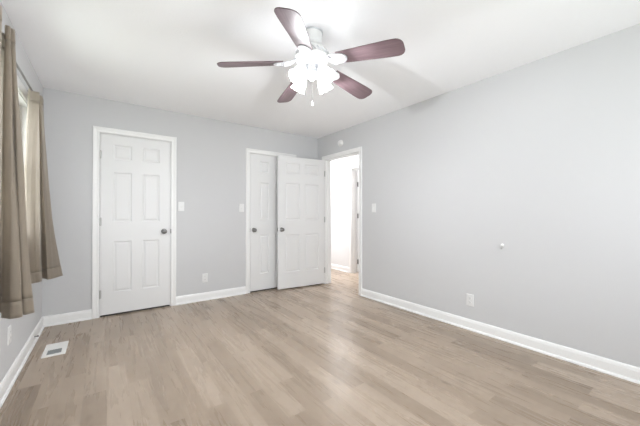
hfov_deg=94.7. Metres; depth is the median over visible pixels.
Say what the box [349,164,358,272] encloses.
trim
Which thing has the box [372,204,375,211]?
light switch
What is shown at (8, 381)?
baseboard
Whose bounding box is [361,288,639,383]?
baseboard
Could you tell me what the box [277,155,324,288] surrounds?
door
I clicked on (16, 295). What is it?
curtain
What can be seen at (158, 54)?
ceiling
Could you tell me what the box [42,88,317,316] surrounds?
wall
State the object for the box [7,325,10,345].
wall outlet
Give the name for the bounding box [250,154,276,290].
door
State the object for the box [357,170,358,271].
door
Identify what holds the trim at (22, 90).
attached to the wall at (22, 328)
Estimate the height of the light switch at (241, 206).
0.117 m
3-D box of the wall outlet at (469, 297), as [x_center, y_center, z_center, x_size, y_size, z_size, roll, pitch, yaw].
[1.487,0.864,2.923,0.008,0.117,0.072,0,0,-36]
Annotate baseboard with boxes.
[0,317,44,408]
[43,286,245,326]
[331,264,348,272]
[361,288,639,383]
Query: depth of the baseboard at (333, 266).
6.01 m
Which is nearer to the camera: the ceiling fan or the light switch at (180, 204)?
the ceiling fan
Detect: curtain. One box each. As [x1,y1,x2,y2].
[0,5,34,318]
[24,88,62,283]
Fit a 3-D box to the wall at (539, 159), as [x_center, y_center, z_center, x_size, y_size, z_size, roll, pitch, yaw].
[1.434,-0.061,3.111,0.120,2.440,5.082,0,0,-36]
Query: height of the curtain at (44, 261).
1.518 m
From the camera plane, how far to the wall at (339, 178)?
6.03 m
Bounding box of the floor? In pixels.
[0,269,639,425]
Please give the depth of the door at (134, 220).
3.47 m
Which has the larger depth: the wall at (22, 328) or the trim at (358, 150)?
the trim at (358, 150)
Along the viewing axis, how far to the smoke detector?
4.50 m
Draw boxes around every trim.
[17,76,27,161]
[92,126,176,318]
[246,148,295,293]
[322,146,361,295]
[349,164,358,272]
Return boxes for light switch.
[178,202,183,210]
[239,204,243,211]
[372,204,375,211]
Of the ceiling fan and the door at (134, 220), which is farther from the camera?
the door at (134, 220)
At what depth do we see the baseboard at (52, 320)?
3.74 m
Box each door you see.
[99,134,170,315]
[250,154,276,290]
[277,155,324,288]
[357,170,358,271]
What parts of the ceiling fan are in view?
blade, blade, blade, lamp shade, lamp shade, lamp shade, lamp shade, blade, blade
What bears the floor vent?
in the floor
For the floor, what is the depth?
2.12 m
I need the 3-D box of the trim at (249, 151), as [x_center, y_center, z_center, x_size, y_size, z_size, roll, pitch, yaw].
[-0.764,0.113,4.567,0.852,2.108,0.139,0,0,-36]
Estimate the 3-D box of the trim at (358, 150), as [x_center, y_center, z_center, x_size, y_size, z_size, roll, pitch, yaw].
[0.367,0.114,4.575,0.158,2.106,0.937,0,0,-36]
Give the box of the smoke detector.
[338,140,342,146]
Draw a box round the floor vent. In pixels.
[41,341,68,358]
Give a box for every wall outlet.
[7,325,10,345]
[202,273,207,282]
[466,293,473,306]
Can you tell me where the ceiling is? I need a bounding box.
[1,0,639,138]
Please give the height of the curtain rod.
0.070 m
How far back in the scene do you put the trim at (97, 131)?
3.29 m
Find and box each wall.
[0,0,42,382]
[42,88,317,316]
[318,23,639,367]
[331,155,358,266]
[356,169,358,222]
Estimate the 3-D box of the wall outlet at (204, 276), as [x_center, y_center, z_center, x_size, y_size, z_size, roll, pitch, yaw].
[-1.535,0.867,3.934,0.072,0.117,0.008,0,0,-36]
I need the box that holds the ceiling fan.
[217,7,404,105]
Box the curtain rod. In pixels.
[16,62,32,90]

